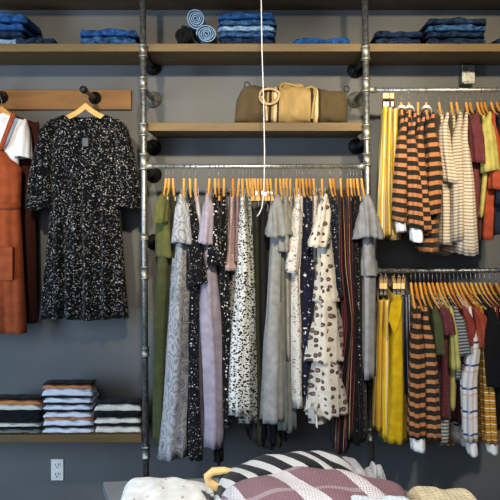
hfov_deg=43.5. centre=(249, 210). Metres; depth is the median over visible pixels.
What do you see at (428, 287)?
wooden hanger
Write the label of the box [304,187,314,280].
blouse
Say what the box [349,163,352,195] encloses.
wooden hanger
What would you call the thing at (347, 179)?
wooden hanger
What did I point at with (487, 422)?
plaid shirt
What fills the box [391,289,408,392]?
trousers
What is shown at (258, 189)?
hanger
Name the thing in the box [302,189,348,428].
dress
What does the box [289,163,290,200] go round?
wooden hanger
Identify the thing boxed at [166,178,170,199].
wooden hanger
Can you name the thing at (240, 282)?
dress
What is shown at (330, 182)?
wooden hanger
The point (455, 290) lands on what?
wooden hanger
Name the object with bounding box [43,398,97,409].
sweater
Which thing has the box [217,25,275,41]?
jeans
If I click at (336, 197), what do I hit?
blouse
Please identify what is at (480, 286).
wooden hanger
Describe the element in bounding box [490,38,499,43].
jeans
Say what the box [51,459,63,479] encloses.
wall outlet
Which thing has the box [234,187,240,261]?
blouse
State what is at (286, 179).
wooden hanger
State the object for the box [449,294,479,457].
plaid shirt
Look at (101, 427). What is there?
sweater
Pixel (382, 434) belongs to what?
trousers
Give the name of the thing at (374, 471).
scarf
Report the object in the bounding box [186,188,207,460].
dress
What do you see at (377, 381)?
trousers
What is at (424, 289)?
wooden hanger
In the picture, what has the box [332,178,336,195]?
wooden hanger
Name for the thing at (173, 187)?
wooden hanger
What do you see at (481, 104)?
wooden hanger
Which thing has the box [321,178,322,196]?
wooden hanger
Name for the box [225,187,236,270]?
blouse
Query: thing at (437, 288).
wooden hanger
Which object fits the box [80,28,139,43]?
jeans
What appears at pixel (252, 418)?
dress
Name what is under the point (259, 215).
trousers
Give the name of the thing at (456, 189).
jumper
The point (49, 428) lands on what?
sweater
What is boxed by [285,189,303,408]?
floral dress
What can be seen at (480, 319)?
shirt
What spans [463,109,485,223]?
shirt
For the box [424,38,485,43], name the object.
jeans
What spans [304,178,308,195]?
wooden hanger
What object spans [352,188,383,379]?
dress
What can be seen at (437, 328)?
shirt
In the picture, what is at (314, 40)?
jeans
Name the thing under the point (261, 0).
power cord
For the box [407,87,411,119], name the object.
wooden hanger
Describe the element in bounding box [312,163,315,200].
wooden hanger
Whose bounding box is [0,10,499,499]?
wall
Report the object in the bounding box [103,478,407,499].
display table
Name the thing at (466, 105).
wooden hanger
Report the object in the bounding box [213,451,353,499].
striped sweater
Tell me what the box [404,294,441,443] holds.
jumper
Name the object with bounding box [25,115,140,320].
dress
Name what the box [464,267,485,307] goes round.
wooden hanger
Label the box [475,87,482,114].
wooden hanger
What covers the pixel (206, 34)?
jeans
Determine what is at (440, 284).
wooden hanger
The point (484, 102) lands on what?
wooden hanger
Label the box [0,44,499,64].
wall shelf
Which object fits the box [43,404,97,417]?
sweater
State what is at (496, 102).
wooden hanger
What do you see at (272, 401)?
dress
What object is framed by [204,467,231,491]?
wooden hanger
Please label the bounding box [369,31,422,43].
jeans
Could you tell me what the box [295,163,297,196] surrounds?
wooden hanger
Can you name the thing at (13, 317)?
dress
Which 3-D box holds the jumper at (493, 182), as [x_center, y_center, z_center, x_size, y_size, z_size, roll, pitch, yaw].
[1.147,-0.179,3.105,0.095,0.632,0.508,0,0,5]
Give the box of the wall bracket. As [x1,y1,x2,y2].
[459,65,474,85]
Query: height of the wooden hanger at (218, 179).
0.189 m
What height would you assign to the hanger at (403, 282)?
0.122 m
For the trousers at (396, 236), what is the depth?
2.96 m
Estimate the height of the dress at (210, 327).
1.212 m
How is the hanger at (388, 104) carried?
hanging from the rail at (372, 89)
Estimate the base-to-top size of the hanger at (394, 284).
0.122 m
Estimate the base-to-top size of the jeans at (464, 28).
0.040 m
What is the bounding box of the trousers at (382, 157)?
[377,106,387,237]
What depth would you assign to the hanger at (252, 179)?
3.07 m
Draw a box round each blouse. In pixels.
[193,187,202,244]
[206,188,221,266]
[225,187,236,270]
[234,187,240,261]
[288,188,292,305]
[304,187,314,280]
[307,188,312,230]
[311,188,317,261]
[326,187,343,298]
[332,188,341,289]
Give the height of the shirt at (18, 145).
0.454 m
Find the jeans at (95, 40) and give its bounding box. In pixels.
[80,36,137,43]
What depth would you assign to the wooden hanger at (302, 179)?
3.09 m
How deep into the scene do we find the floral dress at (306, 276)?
2.91 m
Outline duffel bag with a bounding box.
[234,81,349,122]
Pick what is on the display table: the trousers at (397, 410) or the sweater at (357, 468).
the sweater at (357, 468)
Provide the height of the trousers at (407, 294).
0.404 m
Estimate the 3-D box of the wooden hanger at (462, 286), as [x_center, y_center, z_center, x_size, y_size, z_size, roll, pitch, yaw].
[1.053,0.375,3.110,0.011,0.189,0.380,0,0,-7]
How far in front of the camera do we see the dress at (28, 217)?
3.30 m
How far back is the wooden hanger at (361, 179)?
3.07 m
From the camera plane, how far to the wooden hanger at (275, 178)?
3.05 m
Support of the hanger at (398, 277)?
hanging from the rail at (380, 270)
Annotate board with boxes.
[0,90,131,109]
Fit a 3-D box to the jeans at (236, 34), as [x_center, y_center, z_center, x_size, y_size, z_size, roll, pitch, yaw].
[-0.015,-0.893,3.269,0.288,0.035,0.251,0,0,0]
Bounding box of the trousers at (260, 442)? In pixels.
[255,211,263,445]
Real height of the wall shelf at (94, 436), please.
0.038 m
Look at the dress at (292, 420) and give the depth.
2.93 m
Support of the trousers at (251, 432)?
hanging from the hanger at (252, 179)
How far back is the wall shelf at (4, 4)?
3.33 m
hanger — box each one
[0,92,10,114]
[65,90,122,121]
[163,178,167,196]
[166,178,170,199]
[171,178,175,200]
[182,178,184,196]
[189,178,191,196]
[194,163,196,195]
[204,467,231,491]
[207,163,210,194]
[214,178,216,196]
[217,163,219,200]
[223,178,224,195]
[232,178,233,196]
[236,178,240,196]
[241,163,243,196]
[244,163,249,195]
[248,163,252,203]
[251,163,254,202]
[253,178,257,201]
[256,178,259,205]
[259,178,263,201]
[261,178,266,201]
[264,178,269,201]
[267,163,272,201]
[275,178,276,195]
[278,178,282,200]
[282,163,284,193]
[285,163,287,195]
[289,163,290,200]
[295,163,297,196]
[298,163,301,196]
[301,163,305,196]
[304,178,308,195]
[308,163,311,200]
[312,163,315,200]
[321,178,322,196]
[327,165,333,196]
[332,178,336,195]
[339,163,342,196]
[346,163,348,196]
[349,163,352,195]
[352,163,355,195]
[355,178,360,200]
[359,169,364,196]
[379,276,382,295]
[381,93,386,108]
[383,267,387,295]
[386,87,390,107]
[390,93,395,108]
[391,276,396,294]
[397,276,400,294]
[401,267,405,295]
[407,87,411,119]
[409,269,415,308]
[413,267,422,307]
[418,268,426,305]
[422,268,432,308]
[426,267,439,308]
[430,267,442,305]
[435,268,448,307]
[437,88,443,118]
[439,268,450,305]
[443,268,457,308]
[445,267,461,307]
[449,88,453,114]
[452,268,467,307]
[455,87,459,113]
[456,268,473,308]
[460,268,478,305]
[463,88,469,116]
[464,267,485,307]
[468,87,473,113]
[469,268,485,308]
[473,267,491,306]
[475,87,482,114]
[478,268,495,311]
[479,87,486,114]
[482,267,499,310]
[483,87,487,111]
[487,267,499,300]
[488,87,496,113]
[493,268,499,294]
[494,87,499,111]
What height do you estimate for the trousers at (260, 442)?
1.119 m
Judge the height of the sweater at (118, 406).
0.064 m
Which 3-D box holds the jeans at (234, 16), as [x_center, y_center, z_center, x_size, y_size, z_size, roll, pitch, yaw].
[-0.017,-0.989,3.272,0.291,0.045,0.251,0,0,0]
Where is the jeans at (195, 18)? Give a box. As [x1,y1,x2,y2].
[187,9,205,40]
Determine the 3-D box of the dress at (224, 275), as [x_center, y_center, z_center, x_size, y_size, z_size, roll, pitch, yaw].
[-0.129,0.452,3.110,0.068,1.134,0.415,0,0,-5]
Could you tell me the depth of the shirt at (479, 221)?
2.93 m
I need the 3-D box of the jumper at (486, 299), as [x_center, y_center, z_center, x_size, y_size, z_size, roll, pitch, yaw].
[1.121,0.714,3.109,0.085,0.617,0.392,0,0,-7]
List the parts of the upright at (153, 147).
wall arm, wall arm, wall arm, wall arm, wall arm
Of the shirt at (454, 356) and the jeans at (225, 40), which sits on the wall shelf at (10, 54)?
the jeans at (225, 40)
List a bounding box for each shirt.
[0,113,32,164]
[170,188,176,257]
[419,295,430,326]
[424,294,445,360]
[433,294,449,444]
[439,294,460,410]
[442,295,470,379]
[446,294,498,455]
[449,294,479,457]
[460,295,486,361]
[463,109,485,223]
[469,110,480,239]
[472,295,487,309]
[476,110,499,217]
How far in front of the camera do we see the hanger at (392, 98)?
2.98 m
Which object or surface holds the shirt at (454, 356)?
hanging from the wooden hanger at (437, 288)
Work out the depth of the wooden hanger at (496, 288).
3.10 m
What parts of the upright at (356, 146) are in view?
wall arm, wall arm, wall arm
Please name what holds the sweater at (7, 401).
on the sweater at (4, 414)
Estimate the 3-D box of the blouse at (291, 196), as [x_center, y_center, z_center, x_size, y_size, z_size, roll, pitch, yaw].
[0.200,0.223,3.109,0.044,0.669,0.394,0,0,4]
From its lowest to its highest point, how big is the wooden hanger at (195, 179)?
0.189 m
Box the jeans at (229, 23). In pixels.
[218,19,276,35]
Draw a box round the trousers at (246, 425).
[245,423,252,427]
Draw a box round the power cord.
[257,0,264,216]
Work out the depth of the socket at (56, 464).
3.42 m
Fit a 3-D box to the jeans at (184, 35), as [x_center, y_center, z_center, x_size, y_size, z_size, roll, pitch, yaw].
[-0.336,-0.893,3.278,0.086,0.086,0.244,0,0,0]
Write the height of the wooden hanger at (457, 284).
0.189 m
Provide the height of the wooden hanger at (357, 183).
0.189 m
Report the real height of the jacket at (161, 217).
0.335 m
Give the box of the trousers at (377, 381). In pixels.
[372,292,384,431]
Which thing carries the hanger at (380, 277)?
hanging from the rail at (380, 270)
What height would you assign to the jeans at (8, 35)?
0.041 m
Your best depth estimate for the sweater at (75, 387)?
3.15 m
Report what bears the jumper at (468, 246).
hanging from the wooden hanger at (456, 102)
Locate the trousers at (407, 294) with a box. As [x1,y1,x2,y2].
[403,290,410,331]
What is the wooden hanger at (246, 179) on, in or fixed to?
hanging from the rail at (148, 165)
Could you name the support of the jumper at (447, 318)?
hanging from the wooden hanger at (428, 287)
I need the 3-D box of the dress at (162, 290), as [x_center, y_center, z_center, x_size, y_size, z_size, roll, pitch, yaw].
[-0.402,0.493,3.110,0.105,1.208,0.401,0,0,9]
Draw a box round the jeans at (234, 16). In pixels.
[218,12,274,22]
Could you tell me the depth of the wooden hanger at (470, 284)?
3.07 m
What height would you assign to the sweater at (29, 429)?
0.036 m
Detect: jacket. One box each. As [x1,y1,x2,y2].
[152,187,171,257]
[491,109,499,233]
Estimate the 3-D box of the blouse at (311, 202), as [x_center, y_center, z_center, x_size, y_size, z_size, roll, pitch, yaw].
[0.294,0.106,3.107,0.066,0.437,0.388,0,0,0]
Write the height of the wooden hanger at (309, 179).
0.189 m
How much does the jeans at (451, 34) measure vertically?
0.036 m
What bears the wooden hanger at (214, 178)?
hanging from the rail at (148, 165)
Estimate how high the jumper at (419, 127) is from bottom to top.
0.612 m
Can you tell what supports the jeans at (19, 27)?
on the jeans at (8, 35)
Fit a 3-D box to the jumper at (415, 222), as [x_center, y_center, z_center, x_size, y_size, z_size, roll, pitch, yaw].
[0.787,-0.185,3.094,0.111,0.658,0.531,0,0,4]
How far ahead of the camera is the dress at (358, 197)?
2.92 m
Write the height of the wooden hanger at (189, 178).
0.189 m
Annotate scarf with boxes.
[365,461,385,479]
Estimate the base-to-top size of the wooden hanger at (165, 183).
0.189 m
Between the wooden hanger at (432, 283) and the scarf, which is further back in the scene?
the wooden hanger at (432, 283)
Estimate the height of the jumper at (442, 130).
0.655 m
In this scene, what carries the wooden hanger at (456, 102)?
hanging from the rail at (372, 89)
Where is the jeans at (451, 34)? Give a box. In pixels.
[420,31,484,43]
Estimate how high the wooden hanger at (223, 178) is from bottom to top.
0.189 m
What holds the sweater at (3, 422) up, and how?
on the sweater at (29, 429)
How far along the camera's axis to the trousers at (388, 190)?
2.96 m
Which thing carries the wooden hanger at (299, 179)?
hanging from the rail at (148, 165)
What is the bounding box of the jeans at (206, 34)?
[196,25,217,43]
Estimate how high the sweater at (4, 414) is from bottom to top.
0.052 m
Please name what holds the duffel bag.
on the wall shelf at (158, 130)
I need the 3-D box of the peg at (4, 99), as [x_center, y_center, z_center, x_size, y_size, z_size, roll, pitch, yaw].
[-1.350,-0.618,3.283,0.068,0.068,0.251,0,0,0]
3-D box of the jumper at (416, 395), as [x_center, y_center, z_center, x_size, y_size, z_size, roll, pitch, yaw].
[0.798,0.798,3.098,0.118,0.789,0.521,0,0,4]
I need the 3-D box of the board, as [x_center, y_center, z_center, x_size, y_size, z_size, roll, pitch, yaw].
[-1.174,-0.606,3.418,1.052,0.106,0.021,0,0,0]
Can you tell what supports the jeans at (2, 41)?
on the wall shelf at (10, 54)
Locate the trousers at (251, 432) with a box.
[245,211,256,442]
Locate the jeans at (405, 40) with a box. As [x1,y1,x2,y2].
[373,37,420,43]
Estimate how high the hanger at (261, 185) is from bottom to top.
0.189 m
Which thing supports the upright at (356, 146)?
on the floor
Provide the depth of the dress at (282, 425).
2.93 m
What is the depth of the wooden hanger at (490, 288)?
3.08 m
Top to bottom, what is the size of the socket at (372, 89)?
0.031 m
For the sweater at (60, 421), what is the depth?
3.15 m
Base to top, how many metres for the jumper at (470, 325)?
0.335 m
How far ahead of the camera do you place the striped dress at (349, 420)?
2.91 m
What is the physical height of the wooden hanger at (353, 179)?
0.189 m
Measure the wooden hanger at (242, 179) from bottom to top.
0.189 m
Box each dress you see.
[0,113,26,333]
[16,116,39,323]
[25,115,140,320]
[152,188,171,445]
[157,188,191,461]
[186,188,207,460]
[198,188,225,449]
[228,192,250,416]
[234,187,257,423]
[259,188,292,423]
[277,188,287,430]
[278,187,291,359]
[285,188,296,432]
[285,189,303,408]
[298,187,302,348]
[300,187,314,398]
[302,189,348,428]
[330,187,352,454]
[344,187,354,439]
[348,187,359,445]
[352,188,365,442]
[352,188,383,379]
[355,188,367,439]
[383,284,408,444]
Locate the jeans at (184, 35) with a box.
[175,25,195,43]
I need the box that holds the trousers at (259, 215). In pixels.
[258,211,265,438]
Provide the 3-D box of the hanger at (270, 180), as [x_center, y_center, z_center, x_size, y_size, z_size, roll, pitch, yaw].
[0.101,-0.143,3.110,0.013,0.189,0.380,0,0,-1]
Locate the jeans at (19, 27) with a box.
[0,23,36,37]
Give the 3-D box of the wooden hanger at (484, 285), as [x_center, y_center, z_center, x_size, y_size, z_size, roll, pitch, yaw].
[1.165,0.375,3.110,0.012,0.189,0.380,0,0,-2]
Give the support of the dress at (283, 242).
hanging from the wooden hanger at (283, 179)
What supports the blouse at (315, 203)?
hanging from the wooden hanger at (313, 179)
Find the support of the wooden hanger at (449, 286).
hanging from the rail at (380, 270)
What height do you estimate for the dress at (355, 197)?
1.196 m
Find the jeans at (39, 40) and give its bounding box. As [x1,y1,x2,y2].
[15,37,57,43]
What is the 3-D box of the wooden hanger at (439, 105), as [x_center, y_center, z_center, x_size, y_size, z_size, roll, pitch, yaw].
[0.939,-0.522,3.110,0.012,0.189,0.380,0,0,12]
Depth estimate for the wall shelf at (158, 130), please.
3.13 m
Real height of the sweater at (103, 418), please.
0.051 m
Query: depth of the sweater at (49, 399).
3.15 m
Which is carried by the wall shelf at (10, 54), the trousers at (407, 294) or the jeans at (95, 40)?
the jeans at (95, 40)
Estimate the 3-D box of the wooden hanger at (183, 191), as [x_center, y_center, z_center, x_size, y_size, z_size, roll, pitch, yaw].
[-0.328,-0.143,3.110,0.011,0.189,0.380,0,0,-5]
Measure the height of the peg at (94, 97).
0.068 m
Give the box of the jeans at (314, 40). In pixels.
[292,37,350,43]
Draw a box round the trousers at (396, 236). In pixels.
[386,108,400,239]
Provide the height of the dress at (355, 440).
1.208 m
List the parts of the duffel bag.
handle, panel, handle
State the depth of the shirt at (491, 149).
2.85 m
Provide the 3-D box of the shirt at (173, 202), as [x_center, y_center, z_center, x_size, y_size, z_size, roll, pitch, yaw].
[-0.381,0.055,3.109,0.065,0.334,0.398,0,0,-9]
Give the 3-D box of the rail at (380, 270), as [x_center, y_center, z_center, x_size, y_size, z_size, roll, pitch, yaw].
[1.153,0.296,3.110,1.107,0.031,0.031,0,0,0]
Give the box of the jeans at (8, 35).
[0,31,28,39]
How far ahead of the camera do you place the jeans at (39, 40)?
3.15 m
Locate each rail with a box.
[146,163,365,168]
[369,87,499,92]
[378,267,499,273]
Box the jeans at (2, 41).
[0,39,15,43]
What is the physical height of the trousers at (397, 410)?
0.707 m
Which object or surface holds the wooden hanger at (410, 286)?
hanging from the rail at (380, 270)
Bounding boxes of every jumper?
[392,105,407,232]
[401,105,423,242]
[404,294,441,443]
[406,290,425,453]
[415,105,442,253]
[415,109,431,235]
[423,293,455,419]
[435,109,457,244]
[437,109,478,255]
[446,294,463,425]
[448,109,463,242]
[451,294,475,346]
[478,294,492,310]
[480,109,499,239]
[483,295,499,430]
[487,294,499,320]
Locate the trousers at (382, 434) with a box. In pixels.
[377,295,389,438]
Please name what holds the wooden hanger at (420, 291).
hanging from the rail at (380, 270)
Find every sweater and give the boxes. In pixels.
[0,394,45,409]
[0,409,46,418]
[0,417,44,426]
[0,423,44,432]
[42,379,96,395]
[42,423,96,432]
[43,388,98,402]
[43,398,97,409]
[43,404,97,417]
[43,414,96,425]
[94,398,141,414]
[94,414,141,422]
[95,421,142,432]
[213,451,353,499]
[221,466,408,499]
[342,456,364,475]
[351,495,408,499]
[407,486,476,499]
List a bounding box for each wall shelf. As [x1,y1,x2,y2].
[0,0,499,9]
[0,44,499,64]
[0,416,150,441]
[148,123,362,137]
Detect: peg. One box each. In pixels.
[0,91,7,103]
[79,86,100,103]
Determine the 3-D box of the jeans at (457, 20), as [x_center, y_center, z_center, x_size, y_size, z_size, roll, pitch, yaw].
[1.045,-0.961,3.269,0.306,0.041,0.250,0,0,0]
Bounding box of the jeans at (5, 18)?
[0,12,39,33]
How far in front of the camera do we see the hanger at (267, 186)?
3.04 m
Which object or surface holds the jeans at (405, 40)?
on the wall shelf at (10, 54)
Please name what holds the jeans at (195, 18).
on the jeans at (206, 34)
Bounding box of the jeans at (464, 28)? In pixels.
[420,24,484,40]
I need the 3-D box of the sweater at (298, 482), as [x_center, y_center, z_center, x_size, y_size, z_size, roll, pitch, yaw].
[0.203,0.899,1.844,0.617,0.202,0.380,0,0,0]
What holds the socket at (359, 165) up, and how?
attached to the rail at (148, 165)
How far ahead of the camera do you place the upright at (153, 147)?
3.10 m
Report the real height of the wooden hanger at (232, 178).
0.189 m
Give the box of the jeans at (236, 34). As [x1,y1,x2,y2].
[219,31,274,40]
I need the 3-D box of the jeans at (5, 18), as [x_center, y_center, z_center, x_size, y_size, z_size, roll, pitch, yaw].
[-1.282,-0.985,3.286,0.300,0.061,0.250,0,0,0]
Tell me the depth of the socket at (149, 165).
3.10 m
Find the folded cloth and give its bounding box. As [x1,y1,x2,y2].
[121,477,213,499]
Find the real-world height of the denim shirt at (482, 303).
0.617 m
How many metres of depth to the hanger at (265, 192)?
2.94 m
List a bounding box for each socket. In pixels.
[54,462,59,468]
[54,471,59,477]
[146,163,153,168]
[357,163,365,168]
[369,87,376,92]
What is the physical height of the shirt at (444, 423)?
0.691 m
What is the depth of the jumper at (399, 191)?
2.86 m
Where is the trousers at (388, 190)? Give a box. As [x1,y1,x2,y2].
[385,107,392,235]
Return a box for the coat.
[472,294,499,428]
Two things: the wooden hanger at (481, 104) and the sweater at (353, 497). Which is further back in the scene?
the wooden hanger at (481, 104)
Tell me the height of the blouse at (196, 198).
0.299 m
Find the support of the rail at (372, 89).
attached to the upright at (356, 146)
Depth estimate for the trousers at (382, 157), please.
2.96 m
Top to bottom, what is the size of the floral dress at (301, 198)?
0.757 m
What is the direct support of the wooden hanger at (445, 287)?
hanging from the rail at (380, 270)
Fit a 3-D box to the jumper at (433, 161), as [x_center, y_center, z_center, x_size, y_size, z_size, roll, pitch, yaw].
[0.868,-0.154,3.097,0.106,0.712,0.515,0,0,7]
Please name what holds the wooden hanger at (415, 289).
hanging from the rail at (380, 270)
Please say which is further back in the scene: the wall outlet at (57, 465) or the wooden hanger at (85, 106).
the wall outlet at (57, 465)
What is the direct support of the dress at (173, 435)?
hanging from the wooden hanger at (183, 191)
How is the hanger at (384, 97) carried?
hanging from the rail at (372, 89)
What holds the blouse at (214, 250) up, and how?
hanging from the wooden hanger at (214, 178)
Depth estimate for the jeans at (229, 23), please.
3.16 m
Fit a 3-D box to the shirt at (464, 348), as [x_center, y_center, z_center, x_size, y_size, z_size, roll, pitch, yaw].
[0.958,0.593,3.094,0.097,0.377,0.529,0,0,-4]
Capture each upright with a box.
[139,0,161,476]
[347,0,375,466]
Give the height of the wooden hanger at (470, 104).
0.189 m
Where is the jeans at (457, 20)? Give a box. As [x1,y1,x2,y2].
[418,17,486,32]
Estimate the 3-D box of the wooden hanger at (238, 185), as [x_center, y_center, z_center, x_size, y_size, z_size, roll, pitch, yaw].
[-0.055,-0.143,3.110,0.012,0.189,0.380,0,0,2]
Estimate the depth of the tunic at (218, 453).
2.96 m
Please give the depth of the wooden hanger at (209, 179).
3.10 m
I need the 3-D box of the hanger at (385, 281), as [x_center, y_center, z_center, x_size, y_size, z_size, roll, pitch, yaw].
[0.673,0.342,3.110,0.018,0.122,0.340,0,0,13]
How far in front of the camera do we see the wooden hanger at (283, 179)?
3.08 m
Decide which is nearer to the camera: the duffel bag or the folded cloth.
the folded cloth
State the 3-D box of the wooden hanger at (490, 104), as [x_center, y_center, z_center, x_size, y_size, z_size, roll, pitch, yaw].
[1.197,-0.522,3.110,0.011,0.189,0.380,0,0,10]
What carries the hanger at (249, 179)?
hanging from the rail at (148, 165)
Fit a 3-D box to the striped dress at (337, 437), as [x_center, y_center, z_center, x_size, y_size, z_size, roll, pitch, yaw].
[0.449,0.508,3.110,0.117,1.246,0.436,0,0,5]
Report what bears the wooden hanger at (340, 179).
hanging from the rail at (148, 165)
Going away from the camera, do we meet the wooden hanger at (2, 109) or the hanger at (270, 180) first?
the hanger at (270, 180)
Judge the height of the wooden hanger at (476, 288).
0.189 m
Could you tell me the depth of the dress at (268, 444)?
2.97 m
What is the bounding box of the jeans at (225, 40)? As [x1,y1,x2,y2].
[220,37,274,43]
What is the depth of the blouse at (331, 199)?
2.90 m
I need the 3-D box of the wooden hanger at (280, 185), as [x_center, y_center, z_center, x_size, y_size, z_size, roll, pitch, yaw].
[0.149,-0.143,3.110,0.011,0.189,0.380,0,0,0]
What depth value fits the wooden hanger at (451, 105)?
3.07 m
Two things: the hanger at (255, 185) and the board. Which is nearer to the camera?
the hanger at (255, 185)
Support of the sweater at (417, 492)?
on the display table
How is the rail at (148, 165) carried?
attached to the upright at (153, 147)

